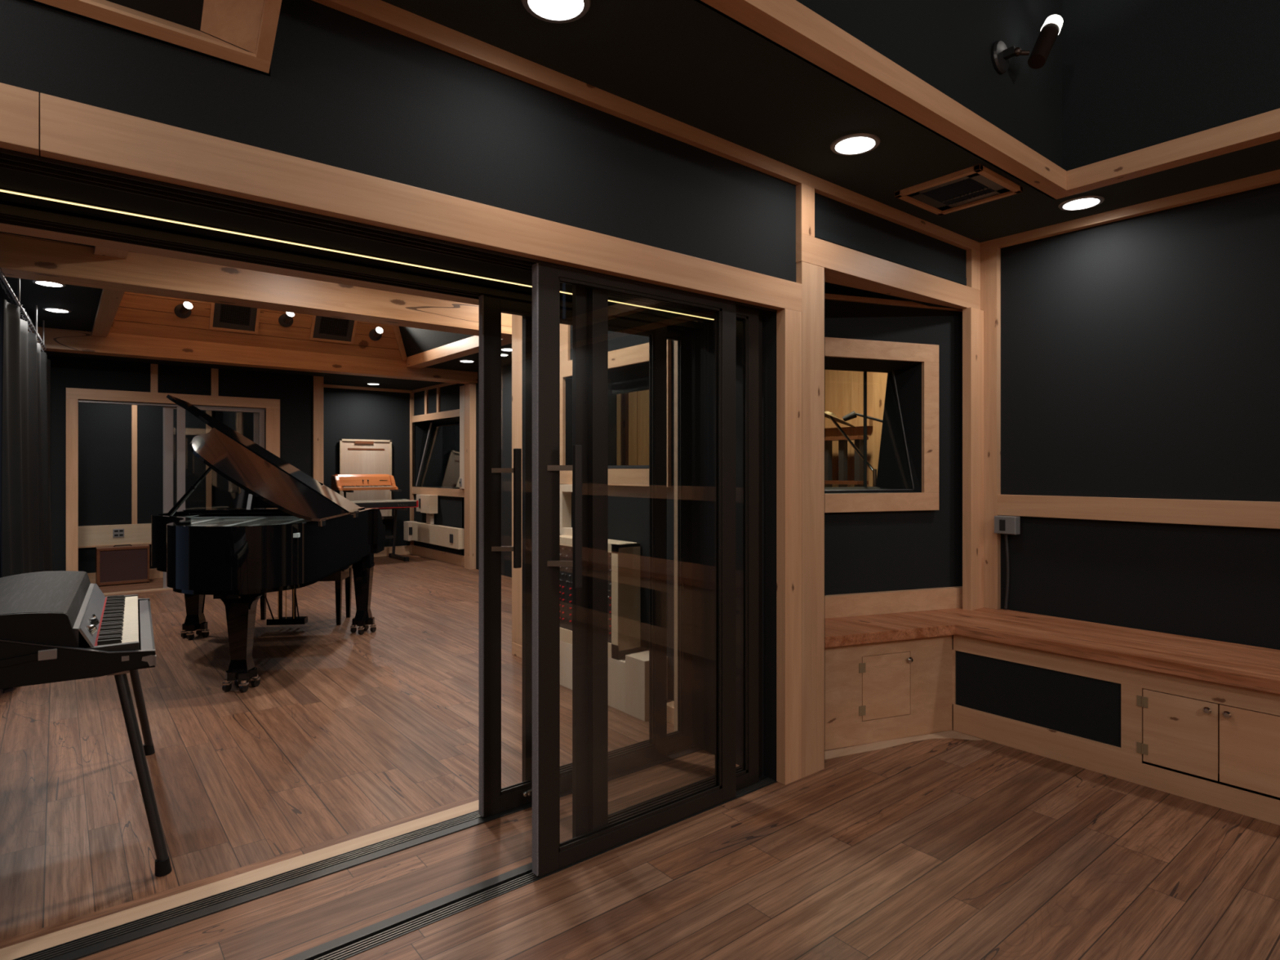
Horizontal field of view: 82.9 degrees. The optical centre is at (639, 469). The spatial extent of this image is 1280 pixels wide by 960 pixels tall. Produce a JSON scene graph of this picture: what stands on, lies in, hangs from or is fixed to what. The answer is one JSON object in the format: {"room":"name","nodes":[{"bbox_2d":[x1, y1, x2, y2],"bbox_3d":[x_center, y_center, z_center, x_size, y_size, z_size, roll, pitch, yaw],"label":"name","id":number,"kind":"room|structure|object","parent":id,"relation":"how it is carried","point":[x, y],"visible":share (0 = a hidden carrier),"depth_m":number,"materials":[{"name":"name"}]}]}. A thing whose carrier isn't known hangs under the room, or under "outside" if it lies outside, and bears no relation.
{"room":"studio","nodes":[
{"label":"studio","id":0,"kind":"room"},
{"bbox_2d":[0,231,102,332],"bbox_3d":[-3.986,-1.383,4.429,1.250,0.055,6.500,0,0,-39],"label":"ceiling","id":1,"kind":"structure","parent":0,"point":[82,302],"depth_m":5.89,"materials":[{"name":"black fabric"}]},
{"bbox_2d":[0,267,46,351],"bbox_3d":[-4.379,-1.195,5.140,0.043,0.320,3.705,0,0,-36],"label":"rail","id":2,"kind":"object","parent":1,"relation":"hanging from","point":[6,282],"visible":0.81,"depth_m":5.08,"materials":[{"name":"grey metal"}]},
{"bbox_2d":[0,293,50,693],"bbox_3d":[-4.576,0.147,5.433,0.112,2.365,2.831,0,0,-36],"label":"curtain","id":3,"kind":"object","parent":2,"relation":"hanging from","point":[24,516],"visible":0.82,"depth_m":5.00,"materials":[{"name":"fabric"}]},
{"bbox_2d":[46,359,52,571],"bbox_3d":[-5.531,0.147,6.781,0.082,2.365,0.410,0,0,-29],"label":"curtain","id":4,"kind":"object","parent":2,"relation":"hanging from","point":[48,380],"visible":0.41,"depth_m":6.79,"materials":[{"name":"fabric"}]},
{"bbox_2d":[0,350,331,577],"bbox_3d":[-4.925,-0.500,9.021,5.550,3.700,2.270,0,0,-39],"label":"wall","id":5,"kind":"structure","parent":0,"point":[294,388],"depth_m":8.05,"materials":[{"name":"black fabric"}]},
{"bbox_2d":[66,398,78,571],"bbox_3d":[-5.953,0.309,7.593,0.100,2.082,0.145,0,0,-39],"label":"trim","id":6,"kind":"structure","parent":5,"relation":"attached to","point":[72,405],"depth_m":7.54,"materials":[{"name":"brown wood"}]},
{"bbox_2d":[91,288,122,337],"bbox_3d":[-4.371,-1.357,5.949,0.113,0.085,3.190,0,0,-39],"label":"trim","id":7,"kind":"structure","parent":5,"relation":"attached to","point":[109,300],"depth_m":6.04,"materials":[{"name":"brown wood"}]},
{"bbox_2d":[66,387,279,408],"bbox_3d":[-5.163,-0.788,8.153,2.034,0.113,0.025,0,0,-39],"label":"trim","id":8,"kind":"structure","parent":5,"relation":"attached to","point":[71,393],"depth_m":8.04,"materials":[{"name":"brown wood"}]},
{"bbox_2d":[27,325,477,383],"bbox_3d":[-4.315,-1.265,8.184,5.450,0.210,0.220,0,0,-39],"label":"trim","id":9,"kind":"structure","parent":5,"relation":"attached to","point":[116,344],"depth_m":7.97,"materials":[{"name":"brown wood"}]},
{"bbox_2d":[264,408,279,457],"bbox_3d":[-4.468,0.309,8.790,0.152,2.082,0.145,0,0,-39],"label":"trim","id":10,"kind":"structure","parent":5,"relation":"attached to","point":[273,415],"depth_m":8.73,"materials":[{"name":"brown wood"}]},
{"bbox_2d":[312,376,323,483],"bbox_3d":[-4.057,0.095,9.105,0.117,2.510,0.130,0,0,-39],"label":"trim","id":11,"kind":"structure","parent":5,"relation":"attached to","point":[317,381],"depth_m":9.05,"materials":[{"name":"brown wood"}]},
{"bbox_2d":[406,335,511,368],"bbox_3d":[-1.878,-1.349,7.958,0.179,0.130,3.190,0,0,-39],"label":"trim","id":12,"kind":"structure","parent":5,"relation":"attached to","point":[470,345],"depth_m":8.25,"materials":[{"name":"brown wood"}]},
{"bbox_2d":[78,402,253,573],"bbox_3d":[-5.668,0.050,8.628,3.200,2.600,1.150,0,0,-39],"label":"wall","id":13,"kind":"structure","parent":0,"point":[104,430],"depth_m":8.80,"materials":[{"name":"black fabric"}]},
{"bbox_2d":[78,523,151,546],"bbox_3d":[-5.982,0.790,8.979,1.850,0.240,0.030,0,0,-39],"label":"trim","id":14,"kind":"structure","parent":13,"relation":"attached to","point":[88,535],"depth_m":8.68,"materials":[{"name":"brown wood"}]},
{"bbox_2d":[131,404,137,524],"bbox_3d":[-6.165,-0.140,8.835,0.055,1.620,0.025,0,0,-39],"label":"trim","id":15,"kind":"structure","parent":13,"relation":"attached to","point":[134,407],"depth_m":8.82,"materials":[{"name":"brown wood"}]},
{"bbox_2d":[109,291,406,360],"bbox_3d":[-3.989,-1.798,7.999,3.056,0.866,0.511,0,0,-39],"label":"cladding","id":16,"kind":"object","parent":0,"point":[137,313],"visible":0.31,"depth_m":7.90,"materials":[{"name":"brown wood"}]},
{"bbox_2d":[208,302,260,333],"bbox_3d":[-4.341,-1.676,7.775,0.464,0.375,0.229,0,0,-39],"label":"wall vent","id":17,"kind":"object","parent":16,"relation":"attached to","point":[228,317],"visible":0.73,"depth_m":7.80,"materials":[{"name":"brown wood"}]},
{"bbox_2d":[309,315,357,344],"bbox_3d":[-3.549,-1.676,8.413,0.490,0.375,0.229,0,0,-39],"label":"wall vent","id":18,"kind":"object","parent":16,"relation":"attached to","point":[327,329],"visible":0.73,"depth_m":8.44,"materials":[{"name":"brown wood"}]},
{"bbox_2d":[0,554,674,941],"bbox_3d":[-3.029,1.375,6.588,5.450,0.050,8.540,0,0,-39],"label":"floor","id":19,"kind":"structure","parent":0,"point":[342,732],"depth_m":3.59,"materials":[{"name":"brown wood"}]},
{"bbox_2d":[0,570,172,876],"bbox_3d":[-2.224,0.899,2.747,0.712,0.907,1.300,0,0,-35],"label":"piano","id":20,"kind":"object","parent":19,"relation":"on","point":[55,626],"visible":1,"depth_m":2.42,"materials":[{"name":"black plastic"}]},
{"bbox_2d":[78,600,155,671],"bbox_3d":[-2.205,0.588,2.737,0.600,0.156,1.150,0,0,-35],"label":"keys","id":21,"kind":"object","parent":20,"relation":"attached to","point":[105,626],"depth_m":2.62,"materials":[{"name":"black plastic"}]},
{"bbox_2d":[95,544,149,586],"bbox_3d":[-6.098,1.121,8.545,0.505,0.458,0.240,0,0,-39],"label":"amplifier","id":22,"kind":"object","parent":19,"relation":"on","point":[122,563],"visible":0.96,"depth_m":8.46,"materials":[{"name":"brown fabric"}]},
{"bbox_2d":[103,587,172,595],"bbox_3d":[-5.235,1.344,8.201,1.782,0.012,0.100,0,0,-39],"label":"floor track","id":23,"kind":"object","parent":19,"relation":"on","point":[161,588],"depth_m":7.93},
{"bbox_2d":[163,406,264,588],"bbox_3d":[-4.944,0.310,8.438,1.020,2.060,0.085,0,0,-39],"label":"door","id":24,"kind":"structure","parent":23,"relation":"on","point":[167,411],"depth_m":8.18,"materials":[{"name":"metal"}]},
{"bbox_2d":[0,800,479,959],"bbox_3d":[-1.778,1.374,1.999,5.140,0.052,0.080,0,0,-39],"label":"threshold","id":25,"kind":"object","parent":19,"relation":"on","point":[38,944],"depth_m":2.34,"materials":[{"name":"beige wood"}]},
{"bbox_2d":[151,395,385,692],"bbox_3d":[-2.840,0.408,5.182,1.520,1.882,2.182,0,0,-8],"label":"grand piano","id":26,"kind":"object","parent":19,"relation":"on","point":[286,530],"visible":1,"depth_m":4.54,"materials":[{"name":"paint"}]},
{"bbox_2d":[260,564,352,625],"bbox_3d":[-2.997,1.094,6.393,0.840,0.512,0.380,0,0,-8],"label":"piano bench","id":27,"kind":"object","parent":19,"relation":"on","point":[345,573],"visible":0.16,"depth_m":6.39,"materials":[{"name":"paint"}]},
{"bbox_2d":[342,488,408,561],"bbox_3d":[-3.887,0.828,10.641,0.760,1.045,0.670,0,0,-39],"label":"keyboard stand","id":28,"kind":"object","parent":19,"relation":"on","point":[393,554],"visible":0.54,"depth_m":10.95,"materials":[{"name":"black metal"}]},
{"bbox_2d":[331,474,398,490],"bbox_3d":[-4.039,0.190,10.643,0.845,0.230,0.396,0,0,-39],"label":"piano","id":29,"kind":"object","parent":28,"relation":"on","point":[339,482],"visible":0.99,"depth_m":10.58,"materials":[{"name":"orange wood"}]},
{"bbox_2d":[350,499,418,508],"bbox_3d":[-3.867,0.509,10.484,1.223,0.110,0.350,0,0,-39],"label":"keyboard","id":30,"kind":"object","parent":28,"relation":"on","point":[375,504],"visible":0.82,"depth_m":10.47,"materials":[{"name":"black plastic"}]},
{"bbox_2d":[560,534,639,659],"bbox_3d":[-0.305,0.749,4.394,0.197,0.647,0.735,0,0,-39],"label":"modular synthesizer","id":31,"kind":"object","parent":19,"relation":"on","point":[624,557],"visible":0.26,"depth_m":4.13,"materials":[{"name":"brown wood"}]},
{"bbox_2d":[560,640,667,721],"bbox_3d":[-0.301,1.189,4.413,0.168,0.322,1.250,0,0,-39],"label":"cabinet","id":32,"kind":"object","parent":19,"relation":"on","point":[628,677],"visible":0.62,"depth_m":4.00,"materials":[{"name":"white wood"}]},
{"bbox_2d":[0,167,715,331],"bbox_3d":[-1.579,-0.723,1.744,5.130,0.035,0.362,0,0,-39],"label":"door track","id":33,"kind":"structure","parent":0,"point":[12,180],"depth_m":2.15,"materials":[{"name":"black metal"}]},
{"bbox_2d":[0,187,715,319],"bbox_3d":[-1.633,-0.704,1.803,5.120,0.004,0.017,0,0,-39],"label":"channel","id":34,"kind":"object","parent":33,"relation":"attached to","point":[1,188],"depth_m":2.22,"materials":[{"name":"black metal"}]},
{"bbox_2d":[0,189,714,319],"bbox_3d":[-1.640,-0.701,1.796,5.100,0.003,0.005,0,0,-39],"label":"led strip","id":35,"kind":"object","parent":34,"relation":"attached to","point":[5,191],"visible":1,"depth_m":2.22,"materials":[{"name":"plastic"}]},
{"bbox_2d":[323,386,423,546],"bbox_3d":[-4.325,0.000,11.026,2.100,2.700,0.100,0,0,-39],"label":"wall","id":36,"kind":"structure","parent":0,"point":[348,414],"depth_m":11.15,"materials":[{"name":"black fabric"}]},
{"bbox_2d":[339,439,391,515],"bbox_3d":[-4.170,0.150,11.028,0.778,1.200,0.042,0,0,-39],"label":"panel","id":37,"kind":"object","parent":36,"relation":"attached to","point":[357,456],"visible":0.69,"depth_m":11.03,"materials":[{"name":"brown wood"}]},
{"bbox_2d":[323,373,444,390],"bbox_3d":[-3.679,-1.280,10.224,2.100,0.060,2.160,0,0,-39],"label":"ceiling","id":38,"kind":"structure","parent":0,"point":[331,379],"depth_m":10.45,"materials":[{"name":"black fabric"}]},
{"bbox_2d":[398,325,473,357],"bbox_3d":[-2.108,-1.827,7.773,0.471,0.834,3.190,0,0,-39],"label":"ceiling","id":39,"kind":"structure","parent":0,"point":[415,340],"depth_m":8.55,"materials":[{"name":"black fabric"}]},
{"bbox_2d":[442,422,459,486],"bbox_3d":[-2.648,0.000,11.415,1.200,2.700,3.700,0,0,-39],"label":"wall","id":40,"kind":"structure","parent":0,"point":[451,431],"depth_m":13.01,"materials":[{"name":"black fabric"}]},
{"bbox_2d":[413,364,511,577],"bbox_3d":[-1.554,-0.250,9.053,0.100,3.200,6.650,0,0,-39],"label":"wall","id":41,"kind":"structure","parent":0,"point":[451,509],"depth_m":9.79,"materials":[{"name":"black fabric"}]},
{"bbox_2d":[0,232,511,340],"bbox_3d":[-2.166,-1.398,5.517,5.450,0.484,0.250,0,0,-39],"label":"ceiling beam","id":42,"kind":"structure","parent":41,"relation":"attached to","point":[23,257],"depth_m":4.88,"materials":[{"name":"brown wood"}]},
{"bbox_2d":[409,392,413,545],"bbox_3d":[-3.620,0.000,11.498,0.050,2.420,0.050,0,0,-39],"label":"trim","id":43,"kind":"structure","parent":41,"relation":"attached to","point":[411,394],"depth_m":11.48,"materials":[{"name":"brown wood"}]},
{"bbox_2d":[404,494,464,549],"bbox_3d":[-3.071,0.750,10.701,0.145,0.730,1.860,0,0,-39],"label":"wall box","id":44,"kind":"object","parent":41,"relation":"attached to","point":[428,532],"visible":1,"depth_m":10.70,"materials":[{"name":"beige plastic"}]},
{"bbox_2d":[412,408,464,497],"bbox_3d":[-2.838,-0.225,10.928,0.508,1.230,1.920,0,0,-39],"label":"window","id":45,"kind":"structure","parent":41,"relation":"in","point":[428,463],"depth_m":11.57,"materials":[{"name":"brown wood"}]},
{"bbox_2d":[412,545,464,566],"bbox_3d":[-2.980,1.278,10.723,0.025,0.145,2.060,0,0,-39],"label":"trim","id":46,"kind":"structure","parent":41,"relation":"attached to","point":[453,558],"depth_m":10.67,"materials":[{"name":"brown wood"}]},
{"bbox_2d":[459,385,464,488],"bbox_3d":[-2.420,-0.440,10.000,0.060,1.420,0.190,0,0,-39],"label":"trim","id":47,"kind":"structure","parent":41,"relation":"attached to","point":[461,388],"depth_m":9.99,"materials":[{"name":"brown wood"}]},
{"bbox_2d":[464,382,475,569],"bbox_3d":[-2.306,0.097,9.835,0.090,2.506,0.170,0,0,-39],"label":"trim","id":48,"kind":"structure","parent":41,"relation":"attached to","point":[469,388],"depth_m":9.78,"materials":[{"name":"brown wood"}]},
{"bbox_2d":[426,343,511,372],"bbox_3d":[-1.513,-1.333,8.348,0.920,0.055,3.500,0,0,-39],"label":"ceiling","id":49,"kind":"structure","parent":0,"point":[506,356],"depth_m":8.97,"materials":[{"name":"black fabric"}]},
{"bbox_2d":[0,0,966,309],"bbox_3d":[-0.844,-1.012,2.243,6.900,0.585,0.448,0,0,-39],"label":"wall","id":50,"kind":"structure","parent":0,"point":[340,89],"depth_m":2.16,"materials":[{"name":"black fabric"}]},
{"bbox_2d":[0,82,39,155],"bbox_3d":[-2.343,-0.748,0.733,2.671,0.123,0.042,0,0,-39],"label":"trim","id":51,"kind":"structure","parent":50,"relation":"attached to","point":[19,107],"depth_m":1.54,"materials":[{"name":"brown wood"}]},
{"bbox_2d":[34,0,281,73],"bbox_3d":[-1.502,-1.163,1.246,1.624,0.298,0.385,0,0,-39],"label":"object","id":52,"kind":"object","parent":50,"relation":"attached to","point":[250,25],"visible":1,"depth_m":1.76,"materials":[{"name":"brown wood"}]},
{"bbox_2d":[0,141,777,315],"bbox_3d":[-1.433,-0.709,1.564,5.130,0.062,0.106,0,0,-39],"label":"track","id":53,"kind":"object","parent":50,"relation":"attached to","point":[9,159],"visible":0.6,"depth_m":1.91,"materials":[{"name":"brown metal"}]},
{"bbox_2d":[40,93,801,311],"bbox_3d":[-0.304,-0.748,2.376,2.563,0.123,0.042,0,0,-39],"label":"trim","id":54,"kind":"structure","parent":50,"relation":"attached to","point":[71,131],"depth_m":1.98,"materials":[{"name":"brown wood"}]},
{"bbox_2d":[311,0,980,252],"bbox_3d":[-0.699,-1.277,2.055,6.890,0.056,0.033,0,0,-39],"label":"trim","id":55,"kind":"structure","parent":50,"relation":"attached to","point":[380,13],"depth_m":2.50,"materials":[{"name":"brown wood"}]},
{"bbox_2d":[795,182,814,237],"bbox_3d":[0.730,-1.139,3.205,0.091,0.219,0.035,0,0,-39],"label":"trim","id":56,"kind":"structure","parent":50,"relation":"attached to","point":[805,194],"depth_m":3.18,"materials":[{"name":"brown wood"}]},
{"bbox_2d":[795,261,824,777],"bbox_3d":[0.738,0.221,3.253,0.158,2.258,0.100,0,0,-39],"label":"trim","id":57,"kind":"structure","parent":50,"relation":"attached to","point":[811,277],"depth_m":3.21,"materials":[{"name":"brown wood"}]},
{"bbox_2d":[795,233,980,309],"bbox_3d":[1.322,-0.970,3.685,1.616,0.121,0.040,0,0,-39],"label":"trim","id":58,"kind":"structure","parent":50,"relation":"attached to","point":[835,259],"depth_m":3.55,"materials":[{"name":"brown wood"}]},
{"bbox_2d":[824,293,962,311],"bbox_3d":[1.176,-0.925,3.945,1.600,0.026,0.024,0,0,-19],"label":"trim","id":59,"kind":"structure","parent":50,"relation":"attached to","point":[827,296],"depth_m":3.98,"materials":[{"name":"brown wood"}]},
{"bbox_2d":[962,306,983,610],"bbox_3d":[1.902,-0.057,4.133,0.152,1.704,0.050,0,0,-39],"label":"trim","id":60,"kind":"structure","parent":50,"relation":"attached to","point":[972,317],"depth_m":4.09,"materials":[{"name":"brown wood"}]},
{"bbox_2d":[966,248,980,290],"bbox_3d":[1.912,-1.139,4.157,0.105,0.219,0.035,0,0,-39],"label":"trim","id":61,"kind":"structure","parent":50,"relation":"attached to","point":[973,257],"depth_m":4.13,"materials":[{"name":"brown wood"}]},
{"bbox_2d":[565,324,674,701],"bbox_3d":[-0.233,-0.150,4.574,0.100,3.000,1.980,0,0,-37],"label":"wall","id":62,"kind":"structure","parent":0,"point":[628,505],"depth_m":4.17,"materials":[{"name":"black fabric"}]},
{"bbox_2d":[0,781,522,949],"bbox_3d":[-1.756,1.375,2.099,5.300,0.051,0.048,0,0,-39],"label":"sill border","id":63,"kind":"structure","parent":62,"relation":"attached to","point":[74,922],"depth_m":2.39,"materials":[{"name":"brown wood"}]},
{"bbox_2d":[511,314,522,646],"bbox_3d":[-0.847,0.025,5.235,0.080,2.650,0.197,0,0,-39],"label":"trim","id":64,"kind":"structure","parent":62,"relation":"attached to","point":[517,320],"depth_m":5.22,"materials":[{"name":"brown wood"}]},
{"bbox_2d":[560,484,572,536],"bbox_3d":[-0.415,0.263,4.656,0.090,0.325,0.270,0,0,-37],"label":"wall box","id":65,"kind":"object","parent":62,"relation":"attached to","point":[566,490],"visible":0.29,"depth_m":4.71,"materials":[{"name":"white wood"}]},
{"bbox_2d":[560,339,671,487],"bbox_3d":[-0.194,-0.309,4.754,0.474,0.814,1.692,0,0,-39],"label":"window","id":66,"kind":"structure","parent":62,"relation":"in","point":[628,367],"depth_m":4.71,"materials":[{"name":"brown wood"}]},
{"bbox_2d":[617,390,648,465],"bbox_3d":[0.339,0.000,6.194,2.900,2.700,0.020,0,0,-39],"label":"wall","id":67,"kind":"structure","parent":0,"point":[642,397],"depth_m":5.90,"materials":[{"name":"brown wood"}]},
{"bbox_2d":[624,391,635,465],"bbox_3d":[-0.079,0.040,5.812,0.070,2.620,0.050,0,0,-39],"label":"trim","id":68,"kind":"structure","parent":67,"relation":"attached to","point":[629,397],"depth_m":5.79,"materials":[{"name":"brown wood"}]},
{"bbox_2d":[76,704,1279,959],"bbox_3d":[0.631,1.374,0.412,6.900,0.051,5.250,0,0,-39],"label":"floor","id":69,"kind":"structure","parent":0,"point":[931,849],"depth_m":2.37,"materials":[{"name":"brown wood"}]},
{"bbox_2d":[13,744,702,959],"bbox_3d":[-1.723,1.358,1.923,5.130,0.024,0.107,0,0,-39],"label":"floor track","id":70,"kind":"object","parent":69,"relation":"in","point":[100,941],"visible":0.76,"depth_m":2.34,"materials":[{"name":"metal"}]},
{"bbox_2d":[479,294,692,817],"bbox_3d":[-0.163,0.336,3.146,1.137,2.021,0.140,0,0,-39],"label":"door","id":71,"kind":"structure","parent":70,"relation":"on","point":[493,799],"depth_m":2.97,"materials":[{"name":"brown metal"}]},
{"bbox_2d":[282,774,777,959],"bbox_3d":[-1.432,1.358,1.562,5.130,0.024,0.103,0,0,-39],"label":"floor track","id":72,"kind":"object","parent":69,"relation":"on","point":[344,947],"visible":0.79,"depth_m":2.21,"materials":[{"name":"metal"}]},
{"bbox_2d":[532,262,762,877],"bbox_3d":[0.116,0.332,2.763,1.183,2.029,0.173,0,0,-39],"label":"door","id":73,"kind":"structure","parent":72,"relation":"on","point":[548,855],"depth_m":2.59,"materials":[{"name":"brown metal"}]},
{"bbox_2d":[824,635,952,750],"bbox_3d":[1.183,1.098,3.592,0.920,0.504,0.063,0,0,-20],"label":"base cabinet","id":74,"kind":"object","parent":69,"relation":"on","point":[892,690],"visible":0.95,"depth_m":3.61,"materials":[{"name":"brown wood"}]},
{"bbox_2d":[952,635,1279,825],"bbox_3d":[3.069,1.098,1.962,0.078,0.504,4.605,0,0,-39],"label":"base cabinet","id":75,"kind":"object","parent":69,"relation":"on","point":[1210,743],"visible":0.99,"depth_m":3.13,"materials":[{"name":"brown wood"}]},
{"bbox_2d":[824,607,1279,694],"bbox_3d":[2.743,0.820,2.123,1.435,0.051,5.264,0,0,-39],"label":"bench","id":76,"kind":"object","parent":75,"relation":"on","point":[1240,665],"visible":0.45,"depth_m":3.42,"materials":[{"name":"brown wood"}]},
{"bbox_2d":[692,311,776,781],"bbox_3d":[0.413,0.325,3.357,0.008,2.050,0.570,0,0,-39],"label":"wall","id":77,"kind":"structure","parent":0,"point":[704,340],"depth_m":3.42,"materials":[{"name":"black plastic"}]},
{"bbox_2d":[674,340,677,731],"bbox_3d":[0.231,0.339,3.638,0.076,2.023,0.094,0,0,-39],"label":"trim","id":78,"kind":"structure","parent":77,"relation":"attached to","point":[675,341],"depth_m":3.64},
{"bbox_2d":[776,308,801,785],"bbox_3d":[0.648,0.332,3.147,0.110,2.036,0.048,0,0,-39],"label":"trim","id":79,"kind":"structure","parent":77,"relation":"attached to","point":[788,322],"depth_m":3.12,"materials":[{"name":"brown wood"}]},
{"bbox_2d":[381,0,1279,242],"bbox_3d":[0.780,-1.903,0.307,7.000,1.195,4.900,0,0,-39],"label":"ceiling","id":80,"kind":"structure","parent":0,"point":[685,61],"depth_m":2.91,"materials":[{"name":"paint"}]},
{"bbox_2d":[520,0,591,23],"bbox_3d":[-0.234,-1.299,2.020,0.194,0.012,0.194,0,0,-39],"label":"recessed light","id":81,"kind":"object","parent":80,"relation":"in","point":[559,11],"visible":1,"depth_m":2.04,"materials":[{"name":"grey metal"}]},
{"bbox_2d":[830,133,879,155],"bbox_3d":[0.864,-1.299,2.912,0.194,0.012,0.194,0,0,-39],"label":"recessed light","id":82,"kind":"object","parent":80,"relation":"in","point":[858,144],"visible":1,"depth_m":2.89,"materials":[{"name":"grey metal"}]},
{"bbox_2d":[700,0,1074,199],"bbox_3d":[-0.056,-1.338,1.770,5.335,0.090,0.077,0,0,-39],"label":"trim","id":83,"kind":"structure","parent":80,"relation":"attached to","point":[791,24],"depth_m":2.46,"materials":[{"name":"brown wood"}]},
{"bbox_2d":[894,164,1022,215],"bbox_3d":[1.486,-1.294,3.384,0.410,0.022,0.405,0,0,-39],"label":"ceiling vent","id":84,"kind":"object","parent":80,"relation":"in","point":[977,184],"visible":1,"depth_m":3.36,"materials":[{"name":"brown wood"}]},
{"bbox_2d":[991,14,1062,73],"bbox_3d":[1.593,-1.756,2.978,0.321,0.239,0.119,0,0,-4],"label":"spotlight","id":85,"kind":"object","parent":80,"relation":"attached to","point":[1051,29],"visible":1,"depth_m":2.96,"materials":[{"name":"black metal"}]},
{"bbox_2d":[1057,195,1104,210],"bbox_3d":[2.164,-1.299,3.554,0.194,0.012,0.194,0,0,-39],"label":"recessed light","id":86,"kind":"object","parent":80,"relation":"in","point":[1086,202],"visible":1,"depth_m":3.53,"materials":[{"name":"grey metal"}]},
{"bbox_2d":[1066,108,1279,194],"bbox_3d":[2.914,-1.338,2.268,0.085,0.090,2.875,0,0,-39],"label":"trim","id":87,"kind":"structure","parent":80,"relation":"attached to","point":[1262,128],"depth_m":3.03,"materials":[{"name":"brown wood"}]},
{"bbox_2d":[824,369,872,487],"bbox_3d":[2.345,0.000,5.871,0.020,2.700,3.000,0,0,-39],"label":"wall","id":88,"kind":"structure","parent":0,"point":[843,389],"depth_m":6.45,"materials":[{"name":"brown wood"}]},
{"bbox_2d":[872,372,887,474],"bbox_3d":[2.101,0.040,6.079,0.100,2.620,0.270,0,0,-39],"label":"trim","id":89,"kind":"structure","parent":88,"relation":"attached to","point":[879,379],"depth_m":6.11,"materials":[{"name":"brown wood"}]},
{"bbox_2d":[814,227,966,284],"bbox_3d":[1.196,-1.070,4.014,1.700,0.040,0.650,0,0,-39],"label":"trim","id":90,"kind":"structure","parent":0,"point":[820,233],"depth_m":3.62,"materials":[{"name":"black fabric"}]},
{"bbox_2d":[824,281,962,649],"bbox_3d":[1.155,-0.025,3.997,1.595,2.750,0.088,0,0,-19],"label":"wall","id":91,"kind":"structure","parent":0,"point":[865,552],"depth_m":4.07,"materials":[{"name":"black fabric"}]},
{"bbox_2d":[824,337,938,512],"bbox_3d":[1.089,-0.235,4.043,1.181,0.935,0.288,0,0,-19],"label":"window","id":92,"kind":"structure","parent":91,"relation":"attached to","point":[908,474],"depth_m":4.09,"materials":[{"name":"brown wood"}]},
{"bbox_2d":[824,586,962,618],"bbox_3d":[1.172,0.736,3.934,1.585,0.116,0.042,0,0,-19],"label":"trim","id":93,"kind":"structure","parent":91,"relation":"attached to","point":[836,606],"depth_m":3.99,"materials":[{"name":"brown wood"}]},
{"bbox_2d":[1000,182,1279,649],"bbox_3d":[3.516,0.022,2.402,0.110,2.655,4.730,0,0,-39],"label":"wall","id":94,"kind":"structure","parent":0,"point":[1140,354],"depth_m":3.56,"materials":[{"name":"black fabric"}]},
{"bbox_2d":[979,247,1000,608],"bbox_3d":[2.004,-0.232,4.155,0.045,2.053,0.105,0,0,-39],"label":"trim","id":95,"kind":"structure","parent":94,"relation":"attached to","point":[990,259],"depth_m":4.12,"materials":[{"name":"brown wood"}]},
{"bbox_2d":[994,515,1020,534],"bbox_3d":[2.040,0.311,4.031,0.064,0.098,0.118,0,0,-39],"label":"junction box","id":96,"kind":"object","parent":94,"relation":"attached to","point":[1011,525],"visible":1,"depth_m":4.00,"materials":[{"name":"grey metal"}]},
{"bbox_2d":[979,168,1279,250],"bbox_3d":[3.458,-1.282,2.351,0.045,0.047,4.722,0,0,-39],"label":"trim","id":97,"kind":"structure","parent":94,"relation":"attached to","point":[1270,178],"depth_m":3.56,"materials":[{"name":"brown wood"}]},
{"bbox_2d":[997,494,1279,528],"bbox_3d":[3.490,0.202,2.315,0.040,0.116,4.625,0,0,-39],"label":"trim","id":98,"kind":"structure","parent":94,"relation":"attached to","point":[1260,514],"depth_m":3.54,"materials":[{"name":"brown wood"}]},
{"bbox_3d":[1.290,1.383,4.982,2.940,0.055,3.140,0,0,-39],"label":"floor","id":99,"kind":"structure","parent":0,"visible":0},
{"bbox_2d":[824,435,868,487],"bbox_3d":[1.605,0.535,6.456,0.160,1.630,0.880,0,0,-39],"label":"rack","id":100,"kind":"object","parent":99,"relation":"on","point":[842,482],"visible":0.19,"depth_m":6.25,"materials":[{"name":"brown wood"}]},
{"bbox_3d":[-1.618,-1.295,2.048,5.450,1.110,0.220,0,0,-39],"label":"wall","id":101,"kind":"structure","parent":0,"visible":0},
{"bbox_2d":[0,222,479,305],"bbox_3d":[-1.780,-0.737,2.018,5.160,0.127,0.094,0,0,-39],"label":"trim","id":102,"kind":"structure","parent":101,"relation":"attached to","point":[6,228],"depth_m":2.34,"materials":[{"name":"brown wood"}]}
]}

